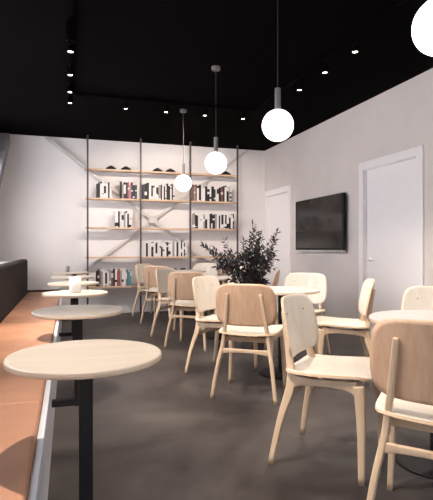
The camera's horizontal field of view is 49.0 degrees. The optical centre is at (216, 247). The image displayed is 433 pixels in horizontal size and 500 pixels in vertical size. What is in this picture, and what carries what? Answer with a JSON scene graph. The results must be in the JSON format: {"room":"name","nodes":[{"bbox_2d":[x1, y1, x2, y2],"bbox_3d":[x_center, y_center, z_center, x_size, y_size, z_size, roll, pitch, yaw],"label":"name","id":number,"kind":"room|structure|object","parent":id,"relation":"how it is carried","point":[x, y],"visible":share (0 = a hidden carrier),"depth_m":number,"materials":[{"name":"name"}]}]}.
{"room":"cafe","nodes":[
{"label":"cafe","id":0,"kind":"room"},
{"bbox_2d":[0,134,264,312],"bbox_3d":[-1.318,-0.355,8.237,4.900,2.910,0.150,0,0,-17],"label":"wall","id":1,"kind":"structure","parent":0,"point":[43,191],"depth_m":7.96,"materials":[{"name":"white paint"}]},
{"bbox_2d":[45,136,247,289],"bbox_3d":[-1.089,-0.475,8.157,3.499,2.648,0.065,0,0,-17],"label":"brace","id":2,"kind":"object","parent":1,"relation":"attached to","point":[152,219],"visible":0.77,"depth_m":8.07,"materials":[{"name":"paint"}]},
{"bbox_2d":[0,0,432,150],"bbox_3d":[0.364,-1.860,2.775,5.050,0.100,11.680,0,0,-17],"label":"ceiling","id":3,"kind":"structure","parent":0,"point":[167,50],"depth_m":4.68,"materials":[{"name":"black paint"}]},
{"bbox_2d":[175,109,191,191],"bbox_3d":[-0.434,-1.274,6.214,0.218,1.070,0.218,0,0,-17],"label":"pendant lamp","id":4,"kind":"object","parent":3,"relation":"hanging from","point":[183,183],"visible":1,"depth_m":6.16,"materials":[{"name":"white glass"}]},
{"bbox_2d":[205,65,226,173],"bbox_3d":[-0.006,-1.274,4.744,0.218,1.070,0.218,0,0,-17],"label":"pendant lamp","id":5,"kind":"object","parent":3,"relation":"hanging from","point":[215,162],"visible":1,"depth_m":4.68,"materials":[{"name":"white glass"}]},
{"bbox_2d":[68,0,409,111],"bbox_3d":[0.486,-1.795,2.392,2.345,0.030,7.275,0,0,-17],"label":"track","id":6,"kind":"object","parent":3,"relation":"attached to","point":[400,3],"visible":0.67,"depth_m":5.01,"materials":[{"name":"black metal"}]},
{"bbox_2d":[66,63,73,76],"bbox_3d":[-1.413,-1.722,4.587,0.068,0.115,0.068,0,0,-17],"label":"spotlight","id":7,"kind":"object","parent":6,"relation":"attached to","point":[69,70],"visible":1,"depth_m":4.57,"materials":[{"name":"black paint"}]},
{"bbox_2d":[67,82,72,93],"bbox_3d":[-1.571,-1.722,5.093,0.068,0.115,0.068,0,0,-17],"label":"spotlight","id":8,"kind":"object","parent":6,"relation":"attached to","point":[69,87],"visible":1,"depth_m":5.07,"materials":[{"name":"black paint"}]},
{"bbox_2d":[67,94,72,103],"bbox_3d":[-1.688,-1.722,5.465,0.068,0.115,0.068,0,0,-17],"label":"spotlight","id":9,"kind":"object","parent":6,"relation":"attached to","point":[69,98],"visible":0.87,"depth_m":5.44,"materials":[{"name":"black paint"}]},
{"bbox_2d":[66,43,74,53],"bbox_3d":[-1.243,-1.722,4.043,0.068,0.115,0.068,0,0,-17],"label":"spotlight","id":10,"kind":"object","parent":6,"relation":"attached to","point":[70,48],"visible":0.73,"depth_m":4.02,"materials":[{"name":"black paint"}]},
{"bbox_2d":[66,17,75,43],"bbox_3d":[-1.127,-1.687,3.671,0.072,0.185,0.072,0,0,-17],"label":"spotlight","id":11,"kind":"object","parent":6,"relation":"attached to","point":[70,24],"visible":1,"depth_m":3.64,"materials":[{"name":"black paint"}]},
{"bbox_2d":[123,99,128,109],"bbox_3d":[-1.089,-1.722,5.695,0.068,0.115,0.068,0,0,-17],"label":"spotlight","id":12,"kind":"object","parent":6,"relation":"attached to","point":[125,104],"visible":1,"depth_m":5.67,"materials":[{"name":"black paint"}]},
{"bbox_2d":[163,103,168,112],"bbox_3d":[-0.621,-1.722,5.841,0.068,0.115,0.068,0,0,-17],"label":"spotlight","id":13,"kind":"object","parent":6,"relation":"attached to","point":[165,108],"visible":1,"depth_m":5.82,"materials":[{"name":"black paint"}]},
{"bbox_2d":[202,107,206,116],"bbox_3d":[-0.149,-1.722,5.989,0.068,0.115,0.068,0,0,-17],"label":"spotlight","id":14,"kind":"object","parent":6,"relation":"attached to","point":[204,112],"visible":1,"depth_m":5.96,"materials":[{"name":"black paint"}]},
{"bbox_2d":[240,110,245,119],"bbox_3d":[0.343,-1.722,6.142,0.068,0.115,0.068,0,0,-17],"label":"spotlight","id":15,"kind":"object","parent":6,"relation":"attached to","point":[242,115],"visible":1,"depth_m":6.12,"materials":[{"name":"black paint"}]},
{"bbox_2d":[296,79,302,91],"bbox_3d":[0.877,-1.722,5.020,0.068,0.115,0.068,0,0,-17],"label":"spotlight","id":16,"kind":"object","parent":6,"relation":"attached to","point":[299,86],"visible":1,"depth_m":5.00,"materials":[{"name":"black paint"}]},
{"bbox_2d":[321,61,328,74],"bbox_3d":[1.032,-1.722,4.524,0.068,0.115,0.068,0,0,-17],"label":"spotlight","id":17,"kind":"object","parent":6,"relation":"attached to","point":[324,68],"visible":1,"depth_m":4.50,"materials":[{"name":"black paint"}]},
{"bbox_2d":[351,39,358,53],"bbox_3d":[1.181,-1.722,4.047,0.068,0.115,0.068,0,0,-17],"label":"spotlight","id":18,"kind":"object","parent":6,"relation":"attached to","point":[354,46],"visible":1,"depth_m":4.02,"materials":[{"name":"black paint"}]},
{"bbox_2d":[262,0,293,141],"bbox_3d":[0.424,-1.274,3.286,0.218,1.070,0.218,0,0,-17],"label":"pendant lamp","id":19,"kind":"object","parent":3,"relation":"hanging from","point":[277,124],"visible":1,"depth_m":3.22,"materials":[{"name":"white glass"}]},
{"bbox_2d":[411,0,432,55],"bbox_3d":[0.863,-1.274,1.815,0.218,1.070,0.218,0,0,-17],"label":"pendant lamp","id":20,"kind":"object","parent":3,"relation":"hanging from","point":[422,25],"visible":1,"depth_m":1.78,"materials":[{"name":"white glass"}]},
{"bbox_2d":[48,309,432,499],"bbox_3d":[0.364,1.150,2.775,5.050,0.100,11.680,0,0,-17],"label":"floor","id":21,"kind":"structure","parent":0,"point":[159,433],"depth_m":2.82,"materials":[{"name":"concrete"}]},
{"bbox_2d":[0,259,61,499],"bbox_3d":[-1.624,0.635,3.327,0.945,0.930,8.520,0,0,-17],"label":"bench","id":22,"kind":"object","parent":21,"relation":"on","point":[27,413],"visible":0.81,"depth_m":2.22,"materials":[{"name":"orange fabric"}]},
{"bbox_2d":[0,402,41,499],"bbox_3d":[-0.582,0.718,0.682,0.480,0.075,2.843,0,0,-17],"label":"seat cushion","id":23,"kind":"object","parent":22,"relation":"on","point":[20,422],"depth_m":1.63,"materials":[{"name":"orange leather"}]},
{"bbox_2d":[0,324,54,405],"bbox_3d":[-1.343,0.718,3.116,0.480,0.075,2.243,0,0,-17],"label":"seat cushion","id":24,"kind":"object","parent":22,"relation":"on","point":[14,389],"depth_m":2.73,"materials":[{"name":"orange leather"}]},
{"bbox_2d":[0,299,58,326],"bbox_3d":[-2.014,0.718,5.264,0.480,0.075,2.243,0,0,-17],"label":"seat cushion","id":25,"kind":"object","parent":22,"relation":"on","point":[19,314],"depth_m":4.87,"materials":[{"name":"orange leather"}]},
{"bbox_2d":[22,292,59,299],"bbox_3d":[-2.516,0.718,6.870,0.480,0.075,1.108,0,0,-17],"label":"seat cushion","id":26,"kind":"object","parent":22,"relation":"on","point":[27,295],"depth_m":6.66,"materials":[{"name":"orange leather"}]},
{"bbox_2d":[54,271,89,304],"bbox_3d":[-2.055,0.607,6.760,0.490,0.527,0.490,0,0,-17],"label":"bistro table","id":27,"kind":"object","parent":22,"relation":"attached to","point":[64,272],"visible":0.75,"depth_m":6.65,"materials":[{"name":"laminate"}]},
{"bbox_2d":[51,275,93,320],"bbox_3d":[-1.733,0.607,5.729,0.490,0.527,0.490,0,0,-17],"label":"bistro table","id":28,"kind":"object","parent":22,"relation":"attached to","point":[66,277],"visible":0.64,"depth_m":5.70,"materials":[{"name":"laminate"}]},
{"bbox_2d":[48,281,98,336],"bbox_3d":[-1.411,0.607,4.698,0.490,0.527,0.490,0,0,-17],"label":"bistro table","id":29,"kind":"object","parent":22,"relation":"attached to","point":[63,283],"visible":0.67,"depth_m":4.65,"materials":[{"name":"laminate"}]},
{"bbox_2d":[42,290,107,340],"bbox_3d":[-1.089,0.607,3.667,0.490,0.527,0.490,0,0,-17],"label":"bistro table","id":30,"kind":"object","parent":22,"relation":"attached to","point":[62,293],"visible":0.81,"depth_m":3.58,"materials":[{"name":"laminate"}]},
{"bbox_2d":[69,277,80,292],"bbox_3d":[-1.091,0.285,3.667,0.090,0.115,0.090,0,0,-17],"label":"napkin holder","id":31,"kind":"object","parent":30,"relation":"on","point":[74,282],"visible":1,"depth_m":3.63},
{"bbox_2d":[31,305,122,407],"bbox_3d":[-0.766,0.607,2.636,0.490,0.527,0.490,0,0,-17],"label":"bistro table","id":32,"kind":"object","parent":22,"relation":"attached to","point":[77,313],"visible":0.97,"depth_m":2.61,"materials":[{"name":"laminate"}]},
{"bbox_2d":[3,339,161,499],"bbox_3d":[-0.425,0.607,1.544,0.490,0.527,0.490,0,0,-17],"label":"bistro table","id":33,"kind":"object","parent":22,"relation":"attached to","point":[84,361],"visible":1,"depth_m":1.52,"materials":[{"name":"laminate"}]},
{"bbox_2d":[131,263,171,316],"bbox_3d":[-1.026,0.680,7.711,0.507,0.846,0.494,0,0,32],"label":"dining chair","id":34,"kind":"object","parent":21,"relation":"on","point":[139,267],"visible":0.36,"depth_m":7.68,"materials":[{"name":"brown wood"}]},
{"bbox_2d":[140,266,170,323],"bbox_3d":[-0.806,0.680,7.053,0.494,0.846,0.507,0,0,18],"label":"dining chair","id":35,"kind":"object","parent":21,"relation":"on","point":[149,272],"visible":0.45,"depth_m":6.91,"materials":[{"name":"brown wood"}]},
{"bbox_2d":[85,135,237,314],"bbox_3d":[-0.878,-0.355,8.070,2.600,2.910,0.201,0,0,-17],"label":"wall shelving","id":36,"kind":"object","parent":21,"relation":"on","point":[87,169],"visible":0.73,"depth_m":7.92,"materials":[{"name":"beige wood"}]},
{"bbox_2d":[98,182,99,197],"bbox_3d":[-1.922,-0.939,7.765,0.024,0.252,0.141,0,0,-17],"label":"book","id":37,"kind":"object","parent":36,"relation":"on","point":[98,182],"visible":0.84,"depth_m":7.70,"materials":[{"name":"paper"}]},
{"bbox_2d":[99,270,100,286],"bbox_3d":[-1.908,0.495,7.763,0.023,0.260,0.130,0,0,-17],"label":"book","id":38,"kind":"object","parent":36,"relation":"on","point":[99,270],"visible":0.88,"depth_m":7.70,"materials":[{"name":"grey paper"}]},
{"bbox_2d":[100,182,101,197],"bbox_3d":[-1.893,-0.944,7.778,0.035,0.264,0.144,0,0,-17],"label":"book","id":39,"kind":"object","parent":36,"relation":"on","point":[100,182],"visible":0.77,"depth_m":7.71,"materials":[{"name":"white paper"}]},
{"bbox_2d":[102,181,103,197],"bbox_3d":[-1.860,-0.954,7.775,0.022,0.284,0.121,0,0,-17],"label":"book","id":40,"kind":"object","parent":36,"relation":"on","point":[102,181],"visible":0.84,"depth_m":7.72,"materials":[{"name":"white paper"}]},
{"bbox_2d":[102,269,104,285],"bbox_3d":[-1.849,0.485,7.789,0.032,0.280,0.145,0,0,-17],"label":"book","id":41,"kind":"object","parent":36,"relation":"on","point":[103,270],"visible":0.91,"depth_m":7.72,"materials":[{"name":"white paper"}]},
{"bbox_2d":[108,269,110,285],"bbox_3d":[-1.756,0.489,7.816,0.032,0.271,0.130,0,0,-17],"label":"book","id":42,"kind":"object","parent":36,"relation":"on","point":[108,269],"visible":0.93,"depth_m":7.75,"materials":[{"name":"grey paper"}]},
{"bbox_2d":[109,182,111,197],"bbox_3d":[-1.749,-0.946,7.819,0.032,0.267,0.131,0,0,-17],"label":"book","id":43,"kind":"object","parent":36,"relation":"on","point":[110,183],"visible":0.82,"depth_m":7.76,"materials":[{"name":"white paper"}]},
{"bbox_2d":[113,269,114,285],"bbox_3d":[-1.692,0.483,7.833,0.026,0.283,0.123,0,0,-17],"label":"book","id":44,"kind":"object","parent":36,"relation":"on","point":[113,269],"visible":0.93,"depth_m":7.77,"materials":[{"name":"black paper"}]},
{"bbox_2d":[115,269,116,285],"bbox_3d":[-1.663,0.486,7.838,0.029,0.277,0.125,0,0,-17],"label":"book","id":45,"kind":"object","parent":36,"relation":"on","point":[115,269],"visible":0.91,"depth_m":7.78,"materials":[{"name":"white paper"}]},
{"bbox_2d":[115,211,117,226],"bbox_3d":[-1.657,-0.474,7.855,0.042,0.273,0.142,0,0,-17],"label":"book","id":46,"kind":"object","parent":36,"relation":"on","point":[116,212],"visible":0.84,"depth_m":7.79,"materials":[{"name":"white paper"}]},
{"bbox_2d":[118,269,119,285],"bbox_3d":[-1.616,0.486,7.857,0.029,0.278,0.120,0,0,-17],"label":"book","id":47,"kind":"object","parent":36,"relation":"on","point":[118,269],"visible":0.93,"depth_m":7.80,"materials":[{"name":"red paper"}]},
{"bbox_2d":[118,211,119,226],"bbox_3d":[-1.620,-0.470,7.860,0.026,0.266,0.124,0,0,-17],"label":"book","id":48,"kind":"object","parent":36,"relation":"on","point":[118,211],"visible":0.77,"depth_m":7.80,"materials":[{"name":"grey paper"}]},
{"bbox_2d":[120,181,121,197],"bbox_3d":[-1.583,-0.954,7.869,0.026,0.284,0.123,0,0,-17],"label":"book","id":49,"kind":"object","parent":36,"relation":"on","point":[120,181],"visible":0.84,"depth_m":7.81,"materials":[{"name":"black paper"}]},
{"bbox_2d":[120,269,121,285],"bbox_3d":[-1.587,0.485,7.862,0.024,0.279,0.132,0,0,-17],"label":"book","id":50,"kind":"object","parent":36,"relation":"on","point":[120,269],"visible":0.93,"depth_m":7.80,"materials":[{"name":"white paper"}]},
{"bbox_2d":[121,210,123,226],"bbox_3d":[-1.564,-0.480,7.880,0.033,0.284,0.141,0,0,-17],"label":"book","id":51,"kind":"object","parent":36,"relation":"on","point":[122,211],"visible":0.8,"depth_m":7.82,"materials":[{"name":"white paper"}]},
{"bbox_2d":[123,268,125,285],"bbox_3d":[-1.530,0.483,7.879,0.027,0.283,0.126,0,0,-17],"label":"book","id":52,"kind":"object","parent":36,"relation":"on","point":[124,269],"visible":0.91,"depth_m":7.82,"materials":[{"name":"white paper"}]},
{"bbox_2d":[123,182,125,198],"bbox_3d":[-1.530,-0.948,7.886,0.032,0.272,0.134,0,0,-17],"label":"book","id":53,"kind":"object","parent":36,"relation":"on","point":[124,183],"visible":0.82,"depth_m":7.83,"materials":[{"name":"white paper"}]},
{"bbox_2d":[125,211,126,226],"bbox_3d":[-1.504,-0.472,7.888,0.028,0.269,0.120,0,0,-17],"label":"book","id":54,"kind":"object","parent":36,"relation":"on","point":[125,211],"visible":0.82,"depth_m":7.83,"materials":[{"name":"white paper"}]},
{"bbox_2d":[126,182,127,198],"bbox_3d":[-1.498,-0.946,7.897,0.030,0.268,0.135,0,0,-17],"label":"book","id":55,"kind":"object","parent":36,"relation":"on","point":[126,182],"visible":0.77,"depth_m":7.83,"materials":[{"name":"paper"}]},
{"bbox_2d":[129,269,131,285],"bbox_3d":[-1.432,0.492,7.912,0.018,0.265,0.128,0,0,-17],"label":"book","id":56,"kind":"object","parent":36,"relation":"on","point":[130,270],"visible":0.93,"depth_m":7.85,"materials":[{"name":"teal paper"}]},
{"bbox_2d":[130,182,132,198],"bbox_3d":[-1.417,-0.950,7.922,0.027,0.275,0.127,0,0,-17],"label":"book","id":57,"kind":"object","parent":36,"relation":"on","point":[131,183],"visible":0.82,"depth_m":7.86,"materials":[{"name":"paper"}]},
{"bbox_2d":[142,184,144,198],"bbox_3d":[-1.235,-0.937,7.983,0.029,0.249,0.134,0,0,-17],"label":"book","id":58,"kind":"object","parent":36,"relation":"on","point":[143,185],"visible":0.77,"depth_m":7.92,"materials":[{"name":"black paper"}]},
{"bbox_2d":[146,183,148,198],"bbox_3d":[-1.167,-0.952,8.008,0.034,0.279,0.140,0,0,-17],"label":"book","id":59,"kind":"object","parent":36,"relation":"on","point":[146,183],"visible":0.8,"depth_m":7.94,"materials":[{"name":"black paper"}]},
{"bbox_2d":[149,241,150,256],"bbox_3d":[-1.129,0.015,8.015,0.034,0.255,0.125,0,0,-17],"label":"book","id":60,"kind":"object","parent":36,"relation":"on","point":[149,241],"visible":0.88,"depth_m":7.95,"materials":[{"name":"white paper"}]},
{"bbox_2d":[152,241,154,255],"bbox_3d":[-1.059,0.014,8.030,0.030,0.257,0.135,0,0,-17],"label":"book","id":61,"kind":"object","parent":36,"relation":"on","point":[152,241],"visible":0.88,"depth_m":7.98,"materials":[{"name":"white paper"}]},
{"bbox_2d":[155,184,157,199],"bbox_3d":[-1.012,-0.944,8.043,0.036,0.263,0.124,0,0,-17],"label":"book","id":62,"kind":"object","parent":36,"relation":"on","point":[156,185],"visible":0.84,"depth_m":7.98,"materials":[{"name":"white paper"}]},
{"bbox_2d":[156,242,159,255],"bbox_3d":[-0.993,0.019,8.046,0.033,0.247,0.120,0,0,-17],"label":"book","id":63,"kind":"object","parent":36,"relation":"on","point":[158,243],"visible":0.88,"depth_m":7.99,"materials":[{"name":"white paper"}]},
{"bbox_2d":[158,185,160,199],"bbox_3d":[-0.977,-0.937,8.061,0.037,0.249,0.123,0,0,-17],"label":"book","id":64,"kind":"object","parent":36,"relation":"on","point":[159,186],"visible":0.79,"depth_m":8.00,"materials":[{"name":"white paper"}]},
{"bbox_2d":[165,184,167,199],"bbox_3d":[-0.849,-0.951,8.101,0.028,0.277,0.137,0,0,-17],"label":"book","id":65,"kind":"object","parent":36,"relation":"on","point":[165,184],"visible":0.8,"depth_m":8.05,"materials":[{"name":"white paper"}]},
{"bbox_2d":[168,243,170,255],"bbox_3d":[-0.815,0.029,8.112,0.033,0.227,0.134,0,0,-17],"label":"book","id":66,"kind":"object","parent":36,"relation":"on","point":[169,244],"visible":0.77,"depth_m":8.05,"materials":[{"name":"white paper"}]},
{"bbox_2d":[191,185,193,200],"bbox_3d":[-0.420,-0.952,8.238,0.020,0.280,0.140,0,0,-17],"label":"book","id":67,"kind":"object","parent":36,"relation":"on","point":[192,186],"visible":0.79,"depth_m":8.19,"materials":[{"name":"brown paper"}]},
{"bbox_2d":[192,213,194,227],"bbox_3d":[-0.399,-0.469,8.234,0.023,0.262,0.122,0,0,-17],"label":"book","id":68,"kind":"object","parent":36,"relation":"on","point":[193,214],"visible":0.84,"depth_m":8.19,"materials":[{"name":"grey paper"}]},
{"bbox_2d":[194,184,196,200],"bbox_3d":[-0.371,-0.954,8.254,0.024,0.283,0.130,0,0,-17],"label":"book","id":69,"kind":"object","parent":36,"relation":"on","point":[195,185],"visible":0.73,"depth_m":8.20,"materials":[{"name":"paper"}]},
{"bbox_2d":[197,185,198,200],"bbox_3d":[-0.337,-0.947,8.251,0.033,0.269,0.124,0,0,-17],"label":"book","id":70,"kind":"object","parent":36,"relation":"on","point":[197,185],"visible":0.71,"depth_m":8.19,"materials":[{"name":"white paper"}]},
{"bbox_2d":[199,185,200,200],"bbox_3d":[-0.306,-0.952,8.278,0.038,0.280,0.140,0,0,-17],"label":"book","id":71,"kind":"object","parent":36,"relation":"on","point":[199,185],"visible":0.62,"depth_m":8.21,"materials":[{"name":"black paper"}]},
{"bbox_2d":[201,185,202,200],"bbox_3d":[-0.270,-0.954,8.284,0.028,0.284,0.136,0,0,-17],"label":"book","id":72,"kind":"object","parent":36,"relation":"on","point":[201,185],"visible":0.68,"depth_m":8.22,"materials":[{"name":"white paper"}]},
{"bbox_2d":[204,186,206,200],"bbox_3d":[-0.200,-0.942,8.313,0.039,0.258,0.143,0,0,-17],"label":"book","id":73,"kind":"object","parent":36,"relation":"on","point":[205,187],"visible":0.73,"depth_m":8.25,"materials":[{"name":"black paper"}]},
{"bbox_2d":[207,185,209,200],"bbox_3d":[-0.156,-0.950,8.310,0.038,0.275,0.125,0,0,-17],"label":"book","id":74,"kind":"object","parent":36,"relation":"on","point":[208,186],"visible":0.75,"depth_m":8.25,"materials":[{"name":"white paper"}]},
{"bbox_2d":[207,215,209,228],"bbox_3d":[-0.159,-0.457,8.314,0.038,0.239,0.132,0,0,-17],"label":"book","id":75,"kind":"object","parent":36,"relation":"on","point":[208,218],"visible":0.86,"depth_m":8.25,"materials":[{"name":"white paper"}]},
{"bbox_2d":[212,215,214,228],"bbox_3d":[-0.066,-0.455,8.334,0.040,0.235,0.121,0,0,-17],"label":"book","id":76,"kind":"object","parent":36,"relation":"on","point":[213,216],"visible":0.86,"depth_m":8.28,"materials":[{"name":"paper"}]},
{"bbox_2d":[213,214,216,228],"bbox_3d":[-0.029,-0.466,8.348,0.032,0.256,0.126,0,0,-17],"label":"book","id":77,"kind":"object","parent":36,"relation":"on","point":[213,214],"visible":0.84,"depth_m":8.29,"materials":[{"name":"white paper"}]},
{"bbox_2d":[221,186,224,201],"bbox_3d":[0.109,-0.949,8.403,0.029,0.272,0.133,0,0,-17],"label":"book","id":78,"kind":"object","parent":36,"relation":"on","point":[223,187],"visible":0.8,"depth_m":8.34,"materials":[{"name":"white paper"}]},
{"bbox_2d":[225,186,226,201],"bbox_3d":[0.141,-0.953,8.409,0.032,0.280,0.131,0,0,-17],"label":"book","id":79,"kind":"object","parent":36,"relation":"on","point":[225,186],"visible":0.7,"depth_m":8.35,"materials":[{"name":"white paper"}]},
{"bbox_2d":[228,186,231,201],"bbox_3d":[0.232,-0.953,8.440,0.032,0.282,0.126,0,0,-17],"label":"book","id":80,"kind":"object","parent":36,"relation":"on","point":[228,186],"visible":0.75,"depth_m":8.38,"materials":[{"name":"white paper"}]},
{"bbox_2d":[228,215,232,228],"bbox_3d":[0.249,-0.460,8.449,0.037,0.245,0.139,0,0,-17],"label":"book","id":81,"kind":"object","parent":36,"relation":"on","point":[231,216],"visible":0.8,"depth_m":8.39,"materials":[{"name":"white paper"}]},
{"bbox_2d":[150,268,202,339],"bbox_3d":[-0.481,0.680,5.969,0.507,0.846,0.494,0,0,32],"label":"dining chair","id":82,"kind":"object","parent":21,"relation":"on","point":[162,274],"visible":0.48,"depth_m":5.97,"materials":[{"name":"brown wood"}]},
{"bbox_2d":[164,272,214,350],"bbox_3d":[-0.270,0.680,5.355,0.494,0.846,0.507,0,0,18],"label":"dining chair","id":83,"kind":"object","parent":21,"relation":"on","point":[180,288],"visible":0.64,"depth_m":5.20,"materials":[{"name":"brown wood"}]},
{"bbox_2d":[176,270,205,318],"bbox_3d":[-0.499,0.730,7.597,0.660,0.740,0.660,0,0,-17],"label":"dining table","id":84,"kind":"object","parent":21,"relation":"on","point":[200,271],"visible":0.31,"depth_m":7.58,"materials":[{"name":"white laminate"}]},
{"bbox_2d":[193,263,217,275],"bbox_3d":[-0.252,0.680,8.017,0.494,0.846,0.507,0,0,21],"label":"dining chair","id":85,"kind":"object","parent":21,"relation":"on","point":[210,271],"visible":0.22,"depth_m":8.20,"materials":[{"name":"brown wood"}]},
{"bbox_2d":[207,268,228,314],"bbox_3d":[-0.009,0.680,7.393,0.507,0.846,0.494,0,0,21],"label":"dining chair","id":86,"kind":"object","parent":21,"relation":"on","point":[222,273],"visible":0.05,"depth_m":7.20,"materials":[{"name":"brown wood"}]},
{"bbox_2d":[206,276,234,339],"bbox_3d":[0.035,0.730,5.889,0.660,0.740,0.660,0,0,-17],"label":"dining table","id":87,"kind":"object","parent":21,"relation":"on","point":[220,278],"visible":0.32,"depth_m":5.80,"materials":[{"name":"white laminate"}]},
{"bbox_2d":[184,276,257,380],"bbox_3d":[0.060,0.680,4.237,0.507,0.846,0.494,0,0,32],"label":"dining chair","id":88,"kind":"object","parent":21,"relation":"on","point":[204,287],"visible":0.56,"depth_m":4.29,"materials":[{"name":"brown wood"}]},
{"bbox_2d":[200,219,279,349],"bbox_3d":[0.264,0.392,5.140,0.878,1.416,0.558,0,0,21],"label":"potted plant","id":89,"kind":"object","parent":21,"relation":"on","point":[248,275],"visible":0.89,"depth_m":5.08,"materials":[{"name":"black plant"}]},
{"bbox_2d":[228,266,252,283],"bbox_3d":[0.298,0.680,6.468,0.494,0.846,0.507,0,0,28],"label":"dining chair","id":90,"kind":"object","parent":21,"relation":"on","point":[241,267],"visible":0.02,"depth_m":6.69,"materials":[{"name":"brown wood"}]},
{"bbox_2d":[210,284,285,405],"bbox_3d":[0.261,0.680,3.619,0.494,0.846,0.507,0,0,18],"label":"dining chair","id":91,"kind":"object","parent":21,"relation":"on","point":[243,310],"visible":0.98,"depth_m":3.44,"materials":[{"name":"brown wood"}]},
{"bbox_2d":[272,269,279,324],"bbox_3d":[0.524,0.680,5.702,0.507,0.846,0.494,0,0,8],"label":"dining chair","id":92,"kind":"object","parent":21,"relation":"on","point":[276,276],"visible":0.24,"depth_m":5.50,"materials":[{"name":"brown wood"}]},
{"bbox_2d":[259,286,319,379],"bbox_3d":[0.570,0.730,4.160,0.660,0.740,0.660,0,0,-17],"label":"dining table","id":93,"kind":"object","parent":21,"relation":"on","point":[281,291],"visible":0.59,"depth_m":4.13,"materials":[{"name":"white laminate"}]},
{"bbox_2d":[271,273,330,355],"bbox_3d":[0.835,0.680,4.734,0.494,0.846,0.507,0,0,28],"label":"dining chair","id":94,"kind":"object","parent":21,"relation":"on","point":[312,280],"visible":0.27,"depth_m":4.85,"materials":[{"name":"brown wood"}]},
{"bbox_2d":[268,293,383,486],"bbox_3d":[0.601,0.680,2.503,0.507,0.846,0.494,0,0,30],"label":"dining chair","id":95,"kind":"object","parent":21,"relation":"on","point":[299,321],"visible":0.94,"depth_m":2.45,"materials":[{"name":"brown wood"}]},
{"bbox_2d":[316,278,374,378],"bbox_3d":[1.066,0.680,3.952,0.507,0.846,0.494,0,0,10],"label":"dining chair","id":96,"kind":"object","parent":21,"relation":"on","point":[360,327],"visible":0.88,"depth_m":3.78,"materials":[{"name":"brown wood"}]},
{"bbox_2d":[367,318,432,499],"bbox_3d":[0.875,0.680,1.866,0.494,0.846,0.507,0,0,31],"label":"dining chair","id":97,"kind":"object","parent":21,"relation":"on","point":[401,350],"visible":1,"depth_m":1.77,"materials":[{"name":"brown wood"}]},
{"bbox_2d":[369,310,432,478],"bbox_3d":[1.126,0.730,2.432,0.660,0.740,0.660,0,0,-17],"label":"dining table","id":98,"kind":"object","parent":21,"relation":"on","point":[423,467],"visible":0.66,"depth_m":2.44,"materials":[{"name":"white laminate"}]},
{"bbox_2d":[401,286,432,310],"bbox_3d":[1.391,0.680,3.006,0.494,0.846,0.507,0,0,28],"label":"dining chair","id":99,"kind":"object","parent":21,"relation":"on","point":[414,297],"visible":0.2,"depth_m":3.24,"materials":[{"name":"brown wood"}]},
{"bbox_2d":[265,68,432,329],"bbox_3d":[2.639,-0.355,3.539,0.150,2.910,11.180,0,0,-17],"label":"wall","id":100,"kind":"structure","parent":0,"point":[324,159],"depth_m":6.19,"materials":[{"name":"grey paint"}]},
{"bbox_2d":[264,185,290,307],"bbox_3d":[1.109,0.030,8.345,0.142,2.140,1.088,0,0,-17],"label":"door","id":101,"kind":"structure","parent":100,"relation":"in","point":[277,202],"depth_m":8.32,"materials":[{"name":"white paint"}]},
{"bbox_2d":[295,192,345,251],"bbox_3d":[1.480,-0.335,6.838,0.094,0.780,1.350,0,0,-17],"label":"television","id":102,"kind":"object","parent":100,"relation":"attached to","point":[320,221],"visible":1,"depth_m":6.67,"materials":[{"name":"metal"}]},
{"bbox_2d":[359,145,423,336],"bbox_3d":[2.017,0.020,5.443,0.142,2.160,1.127,0,0,-17],"label":"door","id":103,"kind":"structure","parent":100,"relation":"in","point":[391,187],"depth_m":5.44,"materials":[{"name":"white paint"}]},
{"bbox_3d":[-1.847,-0.355,2.136,0.150,2.910,11.180,0,0,-17],"label":"wall","id":104,"kind":"structure","parent":0,"visible":0},
{"bbox_2d":[0,133,10,186],"bbox_3d":[-3.200,-1.282,7.037,0.190,0.972,0.861,0,0,-17],"label":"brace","id":105,"kind":"object","parent":104,"relation":"attached to","point":[5,142],"visible":1,"depth_m":7.15,"materials":[{"name":"grey metal"}]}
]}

